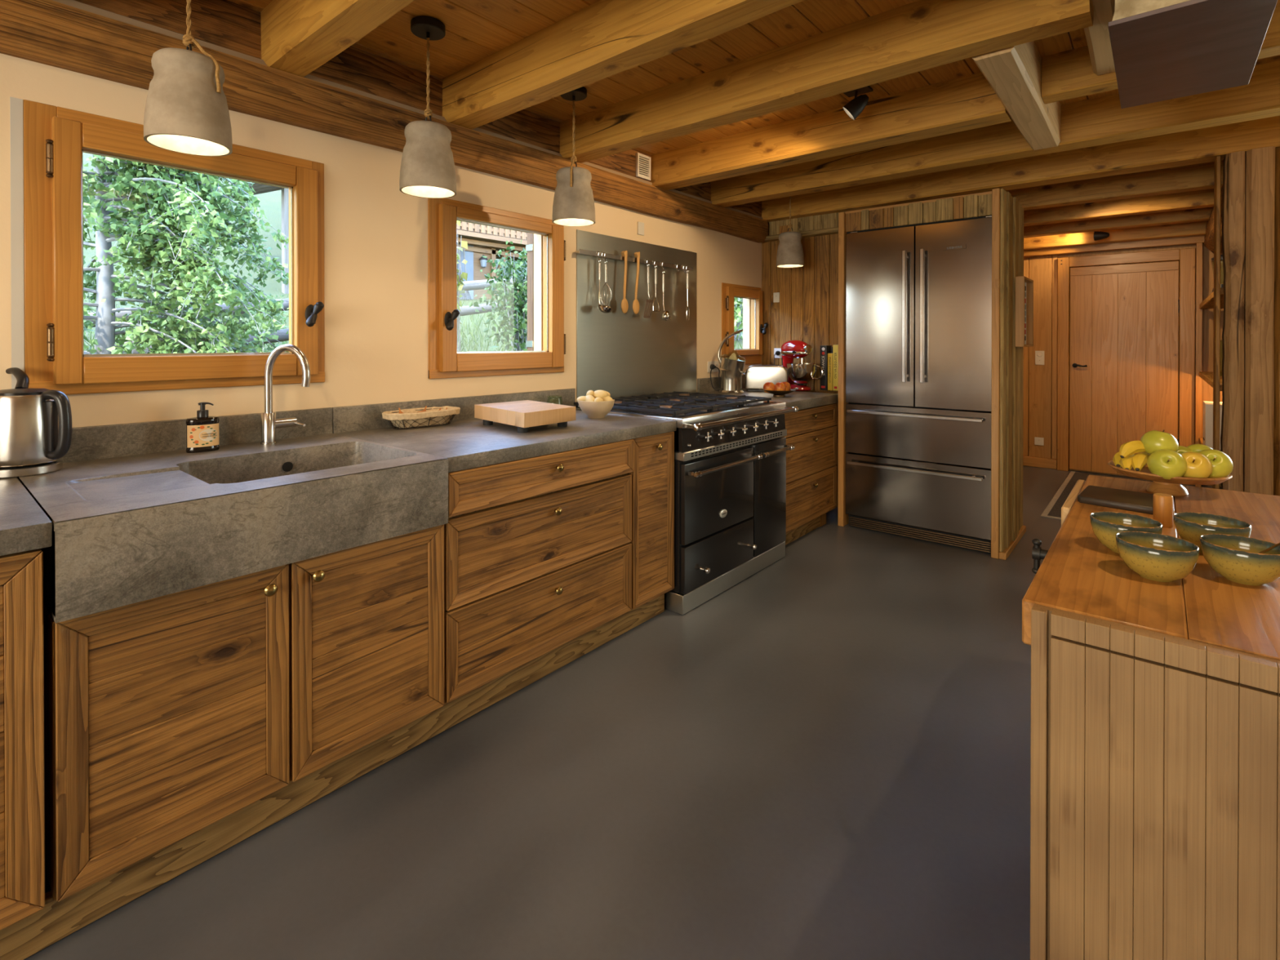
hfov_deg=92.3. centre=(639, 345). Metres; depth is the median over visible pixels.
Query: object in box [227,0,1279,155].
ceiling
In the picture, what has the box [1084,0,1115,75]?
beam
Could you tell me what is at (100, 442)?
stone upstand
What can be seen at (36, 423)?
kettle
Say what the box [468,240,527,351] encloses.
leafy bush
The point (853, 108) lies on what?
ceiling spotlight
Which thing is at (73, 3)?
trim
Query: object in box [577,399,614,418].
bowl
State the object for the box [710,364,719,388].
plug
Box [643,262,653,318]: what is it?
slotted spatula
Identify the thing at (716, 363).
wall socket
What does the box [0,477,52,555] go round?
countertop
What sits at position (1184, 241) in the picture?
lintel
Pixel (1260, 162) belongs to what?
timber post
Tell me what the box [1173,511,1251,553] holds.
ceramic bowl
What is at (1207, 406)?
box
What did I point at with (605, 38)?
joist
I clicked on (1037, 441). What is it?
wall socket
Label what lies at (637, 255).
wooden spoon
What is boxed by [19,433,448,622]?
sink
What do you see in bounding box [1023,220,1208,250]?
joist
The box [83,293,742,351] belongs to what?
grass
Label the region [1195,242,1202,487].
trim
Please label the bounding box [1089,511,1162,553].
ceramic bowl
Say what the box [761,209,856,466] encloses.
wall
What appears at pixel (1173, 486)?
fruit stand
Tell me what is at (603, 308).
ladle
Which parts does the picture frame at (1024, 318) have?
frame, frame, frame, frame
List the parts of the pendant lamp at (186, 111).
lamp shade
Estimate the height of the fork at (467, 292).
1.134 m
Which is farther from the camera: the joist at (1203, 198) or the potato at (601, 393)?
the joist at (1203, 198)
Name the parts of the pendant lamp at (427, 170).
lamp shade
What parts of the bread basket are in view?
wire frame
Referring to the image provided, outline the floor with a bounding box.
[23,465,1221,959]
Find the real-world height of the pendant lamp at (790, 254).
0.638 m
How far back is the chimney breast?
1.56 m
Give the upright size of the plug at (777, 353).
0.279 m
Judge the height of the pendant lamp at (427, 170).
0.640 m
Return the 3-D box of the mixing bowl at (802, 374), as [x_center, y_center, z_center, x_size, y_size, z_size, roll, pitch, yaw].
[1.281,0.223,4.763,0.297,0.165,0.235,0,0,40]
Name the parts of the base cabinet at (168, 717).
rail, rail, knob, knob, rail, rail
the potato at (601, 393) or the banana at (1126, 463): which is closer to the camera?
the banana at (1126, 463)
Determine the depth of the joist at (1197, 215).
5.33 m
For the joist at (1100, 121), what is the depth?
3.32 m
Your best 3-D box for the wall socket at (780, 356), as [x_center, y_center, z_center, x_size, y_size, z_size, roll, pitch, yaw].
[1.183,0.063,5.111,0.150,0.082,0.012,0,0,40]
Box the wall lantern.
[479,254,488,267]
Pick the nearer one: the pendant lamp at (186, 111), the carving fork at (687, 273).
the pendant lamp at (186, 111)
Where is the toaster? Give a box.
[742,364,788,391]
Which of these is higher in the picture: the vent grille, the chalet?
the vent grille
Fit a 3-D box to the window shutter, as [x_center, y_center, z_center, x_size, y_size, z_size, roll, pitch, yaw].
[-0.621,-0.284,3.524,0.059,0.830,0.036,0,0,40]
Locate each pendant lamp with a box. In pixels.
[143,0,232,156]
[399,15,456,198]
[551,86,595,226]
[776,195,804,267]
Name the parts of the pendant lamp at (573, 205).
lamp shade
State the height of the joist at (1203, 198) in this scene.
0.206 m
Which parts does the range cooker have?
drawer knob, burner knob, warming drawer, oven door, burner knob, control panel, burner knob, burner knob, drawer knob, burner knob, burner knob, door, burner knob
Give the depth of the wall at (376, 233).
2.63 m
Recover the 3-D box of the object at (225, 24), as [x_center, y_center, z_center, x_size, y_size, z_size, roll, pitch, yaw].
[-1.483,-1.139,2.205,0.062,0.176,7.870,0,0,40]
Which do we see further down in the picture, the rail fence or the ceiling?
the rail fence
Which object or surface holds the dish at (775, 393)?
on the countertop at (802, 400)
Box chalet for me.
[457,221,527,300]
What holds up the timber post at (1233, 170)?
on the floor
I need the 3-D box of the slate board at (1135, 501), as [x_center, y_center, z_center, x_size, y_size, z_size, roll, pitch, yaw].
[1.114,0.354,1.415,0.156,0.016,0.167,0,0,-43]
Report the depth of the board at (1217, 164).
3.35 m
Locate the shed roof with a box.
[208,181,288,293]
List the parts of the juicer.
power cord, lever, dome lid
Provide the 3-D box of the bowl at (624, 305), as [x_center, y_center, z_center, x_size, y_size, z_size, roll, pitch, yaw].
[-0.095,-0.245,3.796,0.022,0.094,0.064,0,0,40]
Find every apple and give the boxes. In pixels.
[1140,429,1178,454]
[1146,448,1186,479]
[1177,445,1192,453]
[1180,451,1213,477]
[1186,444,1212,453]
[1198,448,1233,477]
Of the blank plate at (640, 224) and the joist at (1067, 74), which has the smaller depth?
the joist at (1067, 74)
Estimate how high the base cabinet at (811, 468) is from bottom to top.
0.743 m
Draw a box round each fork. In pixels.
[462,247,471,300]
[686,269,689,319]
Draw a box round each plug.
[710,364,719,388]
[773,351,780,364]
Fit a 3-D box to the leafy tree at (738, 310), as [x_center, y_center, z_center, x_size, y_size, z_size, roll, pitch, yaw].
[1.699,-1.659,10.903,2.678,3.312,2.767,0,0,-37]
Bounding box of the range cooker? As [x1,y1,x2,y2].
[571,391,799,614]
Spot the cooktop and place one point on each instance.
(717, 413)
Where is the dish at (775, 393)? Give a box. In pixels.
[759,387,798,396]
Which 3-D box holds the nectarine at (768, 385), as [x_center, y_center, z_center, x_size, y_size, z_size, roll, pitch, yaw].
[0.883,0.287,4.203,0.082,0.077,0.082,0,0,40]
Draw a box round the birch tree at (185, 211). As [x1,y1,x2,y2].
[82,154,288,354]
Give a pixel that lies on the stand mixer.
(802, 373)
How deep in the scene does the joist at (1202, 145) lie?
3.84 m
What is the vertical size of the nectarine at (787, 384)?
0.077 m
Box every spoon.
[621,250,628,313]
[632,251,639,314]
[1257,542,1279,553]
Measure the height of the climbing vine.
1.933 m
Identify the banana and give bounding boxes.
[1112,452,1121,466]
[1119,440,1145,457]
[1119,454,1133,470]
[1131,452,1150,471]
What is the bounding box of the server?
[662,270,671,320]
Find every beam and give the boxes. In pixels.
[0,0,768,242]
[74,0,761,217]
[972,40,1061,150]
[1084,0,1115,75]
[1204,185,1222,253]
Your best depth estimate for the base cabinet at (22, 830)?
1.24 m
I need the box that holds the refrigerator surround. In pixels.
[837,188,1026,559]
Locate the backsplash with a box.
[576,229,696,401]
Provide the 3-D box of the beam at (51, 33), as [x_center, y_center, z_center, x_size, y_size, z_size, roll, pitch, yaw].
[-1.483,-0.937,2.174,0.103,0.180,7.820,0,0,40]
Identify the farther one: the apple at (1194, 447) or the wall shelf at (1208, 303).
the wall shelf at (1208, 303)
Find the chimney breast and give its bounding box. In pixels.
[1111,0,1190,21]
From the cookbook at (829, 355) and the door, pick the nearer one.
the cookbook at (829, 355)
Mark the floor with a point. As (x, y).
(827, 755)
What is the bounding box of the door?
[1057,248,1195,484]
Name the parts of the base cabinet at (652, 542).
rail, rail, knob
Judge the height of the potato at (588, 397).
0.048 m
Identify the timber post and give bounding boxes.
[1220,151,1244,491]
[1243,146,1275,495]
[1273,146,1279,496]
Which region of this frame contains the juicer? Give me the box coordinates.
[710,328,746,393]
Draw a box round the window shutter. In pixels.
[525,232,533,351]
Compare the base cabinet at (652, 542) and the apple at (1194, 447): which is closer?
the apple at (1194, 447)
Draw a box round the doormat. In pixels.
[1040,471,1153,519]
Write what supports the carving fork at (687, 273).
hanging from the hook
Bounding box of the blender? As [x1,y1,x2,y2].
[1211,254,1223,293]
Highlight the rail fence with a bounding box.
[83,276,525,354]
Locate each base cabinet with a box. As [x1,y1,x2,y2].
[0,548,44,930]
[43,524,444,902]
[441,439,633,704]
[627,431,674,608]
[784,403,837,533]
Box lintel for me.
[1023,235,1204,257]
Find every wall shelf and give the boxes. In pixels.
[1198,437,1221,484]
[1199,287,1223,309]
[1199,371,1222,391]
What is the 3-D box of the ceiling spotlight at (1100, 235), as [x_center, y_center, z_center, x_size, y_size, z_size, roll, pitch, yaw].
[4.242,-1.107,5.639,0.150,0.277,0.100,0,0,40]
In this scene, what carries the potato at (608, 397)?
in the bowl at (593, 410)
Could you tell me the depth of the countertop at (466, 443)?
2.44 m
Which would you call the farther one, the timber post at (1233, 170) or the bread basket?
the timber post at (1233, 170)
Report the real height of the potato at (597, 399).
0.040 m
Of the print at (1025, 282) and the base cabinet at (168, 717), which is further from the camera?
the print at (1025, 282)
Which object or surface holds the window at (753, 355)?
in the wall at (376, 233)
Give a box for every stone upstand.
[58,407,332,462]
[332,388,575,433]
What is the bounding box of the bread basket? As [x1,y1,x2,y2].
[382,405,460,429]
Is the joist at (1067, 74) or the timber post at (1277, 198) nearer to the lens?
the joist at (1067, 74)
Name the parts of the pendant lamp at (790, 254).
lamp shade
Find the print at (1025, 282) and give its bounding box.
[1024,281,1026,344]
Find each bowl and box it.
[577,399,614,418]
[621,298,628,313]
[632,299,639,314]
[786,363,823,385]
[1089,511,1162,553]
[1115,531,1199,582]
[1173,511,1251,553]
[1200,533,1279,586]
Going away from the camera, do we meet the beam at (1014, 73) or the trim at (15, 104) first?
the trim at (15, 104)
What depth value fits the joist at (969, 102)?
3.21 m
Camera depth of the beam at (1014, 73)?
2.52 m
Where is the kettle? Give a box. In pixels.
[0,367,71,479]
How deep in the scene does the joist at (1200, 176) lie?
4.25 m
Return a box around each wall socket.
[707,360,719,372]
[773,292,779,302]
[773,347,783,358]
[1034,436,1044,445]
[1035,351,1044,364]
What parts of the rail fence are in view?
rail, rail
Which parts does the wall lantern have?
glass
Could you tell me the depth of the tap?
2.23 m
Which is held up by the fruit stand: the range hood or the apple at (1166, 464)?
the apple at (1166, 464)
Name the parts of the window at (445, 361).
handle plate, handle, sill, sash rail, sash rail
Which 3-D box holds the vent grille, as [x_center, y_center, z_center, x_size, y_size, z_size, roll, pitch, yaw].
[0.022,-1.141,3.927,0.017,0.150,0.132,0,0,40]
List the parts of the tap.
spout, lever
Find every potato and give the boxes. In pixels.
[576,395,586,401]
[585,395,595,401]
[586,390,594,395]
[593,390,608,398]
[594,396,603,402]
[601,395,613,401]
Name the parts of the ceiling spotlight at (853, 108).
mounting plate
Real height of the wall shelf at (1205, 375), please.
0.045 m
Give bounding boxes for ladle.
[597,258,613,313]
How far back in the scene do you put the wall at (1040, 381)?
6.29 m
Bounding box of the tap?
[260,343,310,444]
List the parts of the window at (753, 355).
sill, sash rail, sash rail, handle plate, handle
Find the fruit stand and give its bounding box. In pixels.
[1107,460,1232,496]
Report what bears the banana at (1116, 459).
on the fruit stand
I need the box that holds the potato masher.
[653,264,659,311]
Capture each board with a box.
[0,593,664,959]
[785,515,820,545]
[1077,485,1153,514]
[1213,155,1221,488]
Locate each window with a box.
[23,99,324,395]
[427,198,565,378]
[721,282,768,364]
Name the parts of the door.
frame post, handle, rail, frame post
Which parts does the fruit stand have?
plate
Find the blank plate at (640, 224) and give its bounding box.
[637,221,644,235]
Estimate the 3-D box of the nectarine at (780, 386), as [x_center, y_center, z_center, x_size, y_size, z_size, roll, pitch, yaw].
[0.951,0.287,4.185,0.082,0.078,0.082,0,0,40]
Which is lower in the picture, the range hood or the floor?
the floor
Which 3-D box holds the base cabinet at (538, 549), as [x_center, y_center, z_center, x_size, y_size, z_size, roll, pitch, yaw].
[-0.624,0.787,2.583,0.842,0.758,0.917,0,0,40]
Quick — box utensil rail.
[575,248,693,271]
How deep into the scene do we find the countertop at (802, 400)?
4.21 m
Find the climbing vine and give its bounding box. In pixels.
[457,220,467,351]
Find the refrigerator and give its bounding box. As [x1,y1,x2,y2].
[845,215,991,553]
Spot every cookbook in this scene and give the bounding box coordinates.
[820,345,831,390]
[827,353,832,390]
[832,344,838,391]
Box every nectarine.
[763,382,774,393]
[774,382,786,391]
[782,381,791,391]
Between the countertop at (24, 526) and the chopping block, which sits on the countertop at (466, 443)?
the chopping block
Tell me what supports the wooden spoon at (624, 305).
hanging from the utensil rail
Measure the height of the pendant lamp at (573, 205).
0.638 m
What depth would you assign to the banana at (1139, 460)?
1.49 m
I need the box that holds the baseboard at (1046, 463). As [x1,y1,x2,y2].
[1022,456,1057,469]
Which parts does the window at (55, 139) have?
sill, sash rail, sash rail, handle plate, handle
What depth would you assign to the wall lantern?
12.49 m
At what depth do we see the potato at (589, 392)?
3.01 m
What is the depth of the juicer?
4.47 m
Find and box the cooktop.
[571,396,785,428]
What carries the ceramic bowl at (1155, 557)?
on the kitchen island
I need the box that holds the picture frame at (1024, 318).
[1014,275,1033,346]
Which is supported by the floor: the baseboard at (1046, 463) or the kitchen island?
the kitchen island
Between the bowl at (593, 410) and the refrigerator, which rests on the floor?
the refrigerator
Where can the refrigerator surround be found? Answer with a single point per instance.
(1007, 529)
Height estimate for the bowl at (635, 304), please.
0.094 m
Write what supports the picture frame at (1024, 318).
attached to the refrigerator surround
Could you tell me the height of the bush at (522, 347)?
0.873 m
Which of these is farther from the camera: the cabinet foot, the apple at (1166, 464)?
the cabinet foot
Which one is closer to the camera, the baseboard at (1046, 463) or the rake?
the baseboard at (1046, 463)
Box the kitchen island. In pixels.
[1022,475,1279,959]
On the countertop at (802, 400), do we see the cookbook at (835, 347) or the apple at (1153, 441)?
the cookbook at (835, 347)
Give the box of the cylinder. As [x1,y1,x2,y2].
[1152,493,1173,528]
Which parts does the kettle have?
lid handle, lid, handle, handle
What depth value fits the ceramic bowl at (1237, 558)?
0.94 m
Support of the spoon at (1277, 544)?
in the ceramic bowl at (1237, 558)
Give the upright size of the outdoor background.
24.318 m
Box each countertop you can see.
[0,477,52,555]
[335,410,676,472]
[701,388,838,409]
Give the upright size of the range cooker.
0.958 m
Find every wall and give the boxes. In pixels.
[0,53,761,522]
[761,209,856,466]
[1022,244,1223,486]
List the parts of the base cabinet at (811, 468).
rail, rail, rail, rail, rail, rail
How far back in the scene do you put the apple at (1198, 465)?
1.41 m
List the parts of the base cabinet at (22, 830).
rail, rail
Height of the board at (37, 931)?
0.104 m
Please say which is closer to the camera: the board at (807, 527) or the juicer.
the board at (807, 527)
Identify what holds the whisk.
hanging from the hook
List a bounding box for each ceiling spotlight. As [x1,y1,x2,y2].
[842,85,873,119]
[1093,231,1109,240]
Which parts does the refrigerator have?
door, handle, handle, handle, drawer, drawer, handle, door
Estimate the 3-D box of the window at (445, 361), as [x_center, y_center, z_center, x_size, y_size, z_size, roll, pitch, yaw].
[-0.729,-0.273,3.191,0.230,0.852,0.844,0,0,40]
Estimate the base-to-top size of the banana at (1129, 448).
0.044 m
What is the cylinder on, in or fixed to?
on the kitchen island
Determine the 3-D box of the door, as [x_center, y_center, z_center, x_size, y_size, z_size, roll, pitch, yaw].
[4.611,0.189,5.881,1.030,2.140,0.126,0,0,40]
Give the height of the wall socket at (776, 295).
0.082 m
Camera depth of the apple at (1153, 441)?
1.47 m
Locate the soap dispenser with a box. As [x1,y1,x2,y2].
[186,402,219,453]
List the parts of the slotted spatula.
blade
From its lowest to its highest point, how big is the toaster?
0.196 m
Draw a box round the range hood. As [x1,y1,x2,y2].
[1107,0,1277,108]
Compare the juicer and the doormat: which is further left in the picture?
the juicer
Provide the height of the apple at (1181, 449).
0.065 m
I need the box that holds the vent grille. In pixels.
[635,152,650,180]
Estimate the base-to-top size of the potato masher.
0.310 m
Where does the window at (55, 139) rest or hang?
in the wall at (376, 233)
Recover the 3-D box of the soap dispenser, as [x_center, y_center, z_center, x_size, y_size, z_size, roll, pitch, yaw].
[-1.486,0.276,2.091,0.060,0.166,0.094,0,0,44]
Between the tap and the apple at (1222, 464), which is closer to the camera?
the apple at (1222, 464)
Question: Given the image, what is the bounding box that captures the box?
[1203,400,1222,449]
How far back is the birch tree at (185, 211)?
3.71 m
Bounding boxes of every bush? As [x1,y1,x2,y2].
[460,341,527,351]
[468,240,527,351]
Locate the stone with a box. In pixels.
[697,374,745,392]
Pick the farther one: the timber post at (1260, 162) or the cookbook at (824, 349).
the cookbook at (824, 349)
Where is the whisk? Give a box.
[600,259,611,306]
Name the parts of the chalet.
balcony post, balcony rail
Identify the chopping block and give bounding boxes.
[474,400,575,432]
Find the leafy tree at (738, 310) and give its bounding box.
[733,297,742,340]
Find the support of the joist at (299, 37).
attached to the ceiling
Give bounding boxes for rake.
[457,243,466,300]
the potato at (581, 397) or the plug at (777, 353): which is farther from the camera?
the plug at (777, 353)
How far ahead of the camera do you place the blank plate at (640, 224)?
4.01 m
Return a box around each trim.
[9,96,24,388]
[52,0,762,219]
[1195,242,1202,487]
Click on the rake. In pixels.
(458, 243)
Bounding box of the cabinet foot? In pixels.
[820,513,826,526]
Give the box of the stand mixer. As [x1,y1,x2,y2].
[781,339,823,390]
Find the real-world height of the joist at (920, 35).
0.204 m
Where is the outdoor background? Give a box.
[82,152,742,351]
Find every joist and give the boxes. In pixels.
[260,0,414,76]
[442,0,804,128]
[560,0,1093,163]
[650,71,1011,190]
[711,60,1279,207]
[761,115,1279,222]
[1005,160,1223,210]
[1023,188,1213,226]
[1023,206,1213,237]
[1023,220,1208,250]
[1041,0,1279,104]

